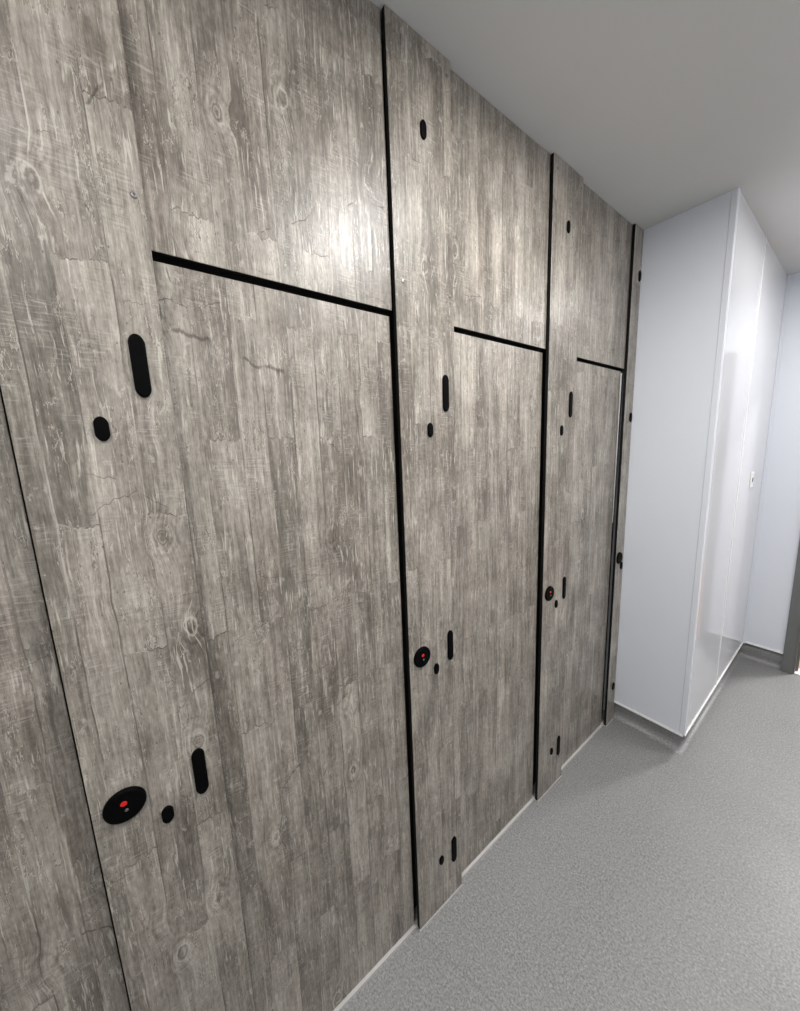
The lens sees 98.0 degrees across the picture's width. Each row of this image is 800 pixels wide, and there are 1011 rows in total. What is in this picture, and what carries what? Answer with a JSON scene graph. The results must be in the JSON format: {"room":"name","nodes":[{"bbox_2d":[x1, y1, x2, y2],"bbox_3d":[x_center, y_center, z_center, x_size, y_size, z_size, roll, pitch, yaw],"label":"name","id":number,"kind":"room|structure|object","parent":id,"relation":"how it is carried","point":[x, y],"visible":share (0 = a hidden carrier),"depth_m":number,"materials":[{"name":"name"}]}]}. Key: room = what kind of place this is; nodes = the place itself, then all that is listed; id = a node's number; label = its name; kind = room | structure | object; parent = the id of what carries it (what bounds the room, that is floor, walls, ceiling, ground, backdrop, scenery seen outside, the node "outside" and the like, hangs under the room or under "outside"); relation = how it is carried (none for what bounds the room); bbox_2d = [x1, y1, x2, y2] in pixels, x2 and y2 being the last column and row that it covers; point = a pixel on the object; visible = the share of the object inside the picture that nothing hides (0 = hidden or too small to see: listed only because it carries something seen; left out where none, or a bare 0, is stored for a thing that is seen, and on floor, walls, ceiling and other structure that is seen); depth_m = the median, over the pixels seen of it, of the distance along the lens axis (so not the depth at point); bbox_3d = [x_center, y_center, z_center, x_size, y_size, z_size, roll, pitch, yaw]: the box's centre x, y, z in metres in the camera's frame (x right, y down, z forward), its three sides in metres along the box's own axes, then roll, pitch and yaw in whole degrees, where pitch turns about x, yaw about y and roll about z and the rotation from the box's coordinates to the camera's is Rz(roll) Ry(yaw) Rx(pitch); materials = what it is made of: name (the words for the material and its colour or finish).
{"room":"public restroom","nodes":[
{"label":"public restroom","id":0,"kind":"room"},
{"bbox_2d":[152,38,621,907],"bbox_3d":[-0.242,0.183,0.840,3.404,2.500,0.120,-9,11,-36],"label":"wall","id":1,"kind":"structure","parent":0,"point":[156,258],"depth_m":1.05,"materials":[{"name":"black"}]},
{"bbox_2d":[0,386,131,1010],"bbox_3d":[-0.801,0.583,0.414,0.654,1.870,0.012,-9,11,-36],"label":"door","id":2,"kind":"structure","parent":1,"relation":"in","point":[59,950],"depth_m":0.56,"materials":[{"name":"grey wood"}]},
{"bbox_2d":[153,261,413,1010],"bbox_3d":[-0.197,0.489,0.858,0.510,1.870,0.012,-9,11,-36],"label":"door","id":3,"kind":"structure","parent":1,"relation":"in","point":[282,402],"depth_m":0.81,"materials":[{"name":"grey wood"}]},
{"bbox_2d":[333,719,612,1010],"bbox_3d":[0.093,1.380,1.171,2.774,0.008,0.028,-9,11,-36],"label":"trim","id":4,"kind":"structure","parent":1,"relation":"attached to","point":[411,930],"depth_m":1.22,"materials":[{"name":"grey"}]},
{"bbox_2d":[0,0,255,1010],"bbox_3d":[-0.453,0.228,0.599,0.197,2.493,0.020,-9,11,-36],"label":"pilaster","id":5,"kind":"object","parent":4,"relation":"on","point":[85,385],"visible":1,"depth_m":0.56,"materials":[{"name":"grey wood"}]},
{"bbox_2d":[117,0,391,311],"bbox_3d":[-0.240,-0.745,0.656,0.513,0.609,0.012,-9,11,-36],"label":"panel","id":6,"kind":"object","parent":5,"relation":"attached to","point":[259,126],"visible":1,"depth_m":0.65,"materials":[{"name":"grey wood"}]},
{"bbox_2d":[381,4,461,928],"bbox_3d":[0.093,0.142,1.000,0.197,2.493,0.020,-9,11,-36],"label":"pilaster","id":7,"kind":"object","parent":4,"relation":"on","point":[416,74],"visible":1,"depth_m":0.94,"materials":[{"name":"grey wood"}]},
{"bbox_2d":[450,69,549,349],"bbox_3d":[0.303,-0.829,1.054,0.505,0.609,0.012,-9,11,-36],"label":"panel","id":8,"kind":"object","parent":7,"relation":"attached to","point":[501,175],"visible":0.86,"depth_m":1.03,"materials":[{"name":"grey wood"}]},
{"bbox_2d":[535,153,583,800],"bbox_3d":[0.633,0.058,1.396,0.197,2.493,0.020,-9,11,-36],"label":"pilaster","id":9,"kind":"object","parent":4,"relation":"on","point":[566,185],"visible":1,"depth_m":1.35,"materials":[{"name":"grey wood"}]},
{"bbox_2d":[577,183,631,368],"bbox_3d":[0.840,-0.913,1.448,0.496,0.609,0.012,-9,11,-36],"label":"panel","id":10,"kind":"object","parent":9,"relation":"attached to","point":[606,236],"visible":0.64,"depth_m":1.44,"materials":[{"name":"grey wood"}]},
{"bbox_2d":[604,224,643,725],"bbox_3d":[1.113,-0.018,1.755,0.108,2.493,0.043,-6,10,-20],"label":"pilaster","id":11,"kind":"object","parent":4,"relation":"on","point":[637,232],"visible":0.99,"depth_m":1.71,"materials":[{"name":"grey wood"}]},
{"bbox_2d":[454,332,542,871],"bbox_3d":[0.346,0.404,1.256,0.502,1.870,0.012,-9,11,-36],"label":"door","id":12,"kind":"structure","parent":1,"relation":"in","point":[498,386],"depth_m":1.23,"materials":[{"name":"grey wood"}]},
{"bbox_2d":[561,361,620,765],"bbox_3d":[0.880,0.321,1.648,0.488,1.870,0.012,-9,11,-36],"label":"door","id":13,"kind":"structure","parent":1,"relation":"in","point":[597,394],"depth_m":1.64,"materials":[{"name":"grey wood"}]},
{"bbox_2d":[341,658,799,1010],"bbox_3d":[0.782,1.463,0.820,4.900,0.100,1.640,-9,11,-36],"label":"floor","id":14,"kind":"structure","parent":0,"point":[648,876],"depth_m":1.22,"materials":[{"name":"grey plastic"}]},
{"bbox_2d":[370,0,799,275],"bbox_3d":[0.680,-1.103,0.414,4.900,0.100,1.640,-9,11,-36],"label":"ceiling","id":15,"kind":"structure","parent":0,"point":[663,109],"depth_m":0.94,"materials":[{"name":"paint"}]},
{"bbox_2d":[614,190,731,732],"bbox_3d":[1.247,-0.063,1.663,0.004,2.388,0.307,-9,11,-36],"label":"wall","id":16,"kind":"structure","parent":0,"point":[684,254],"depth_m":1.62,"materials":[{"name":"white paint"}]},
{"bbox_2d":[603,191,786,730],"bbox_3d":[1.777,-0.100,2.121,1.391,2.500,0.446,-9,11,-36],"label":"wall","id":17,"kind":"structure","parent":0,"point":[750,238],"depth_m":1.80,"materials":[{"name":"white paint"}]},
{"bbox_2d":[613,653,741,756],"bbox_3d":[1.820,1.091,2.245,1.328,0.108,0.362,-9,11,-36],"label":"baseboard","id":18,"kind":"structure","parent":17,"relation":"attached to","point":[677,744],"depth_m":1.89,"materials":[{"name":"grey plastic"}]},
{"bbox_2d":[614,643,742,737],"bbox_3d":[1.816,1.039,2.218,1.300,0.011,0.330,-9,11,-36],"label":"trim","id":19,"kind":"structure","parent":17,"relation":"attached to","point":[702,707],"depth_m":1.87,"materials":[{"name":"white plastic"}]},
{"bbox_2d":[679,187,740,735],"bbox_3d":[1.354,-0.048,1.539,0.030,2.388,0.020,-9,11,-36],"label":"trim","id":20,"kind":"structure","parent":17,"relation":"attached to","point":[735,197],"depth_m":1.50,"materials":[{"name":"white plastic"}]},
{"bbox_2d":[716,237,766,683],"bbox_3d":[1.817,-0.118,1.869,0.014,2.388,0.005,-9,11,-36],"label":"trim","id":21,"kind":"structure","parent":17,"relation":"attached to","point":[766,237],"depth_m":1.84,"materials":[{"name":"white plastic"}]},
{"bbox_2d":[749,471,754,487],"bbox_3d":[2.080,-0.152,2.056,0.068,0.094,0.010,-9,11,-36],"label":"switch plate","id":22,"kind":"object","parent":17,"relation":"attached to","point":[753,472],"visible":1,"depth_m":2.04,"materials":[{"name":"white plastic"}]},
{"bbox_2d":[742,275,790,642],"bbox_3d":[2.383,-0.205,2.276,0.014,2.388,0.014,-9,11,-36],"label":"trim","id":23,"kind":"structure","parent":17,"relation":"attached to","point":[788,276],"depth_m":2.25,"materials":[{"name":"white plastic"}]},
{"bbox_2d":[745,272,799,651],"bbox_3d":[2.775,-0.099,1.861,0.100,2.500,1.225,-9,11,-36],"label":"wall","id":24,"kind":"structure","parent":0,"point":[779,529],"depth_m":2.23,"materials":[{"name":"white paint"}]},
{"bbox_2d":[738,643,782,669],"bbox_3d":[2.493,1.031,2.418,0.034,0.119,0.223,-9,11,-36],"label":"baseboard","id":25,"kind":"structure","parent":24,"relation":"attached to","point":[763,656],"depth_m":2.42,"materials":[{"name":"grey plastic"}]},
{"bbox_2d":[745,641,782,653],"bbox_3d":[2.488,0.973,2.389,0.010,0.011,0.195,-9,11,-36],"label":"trim","id":26,"kind":"structure","parent":24,"relation":"attached to","point":[745,641],"depth_m":2.38,"materials":[{"name":"white plastic"}]},
{"bbox_2d":[781,540,799,674],"bbox_3d":[2.814,0.101,1.836,0.116,2.110,0.897,-9,11,-36],"label":"door","id":27,"kind":"structure","parent":24,"relation":"in","point":[790,660],"depth_m":2.26,"materials":[{"name":"grey paint"}]}
]}

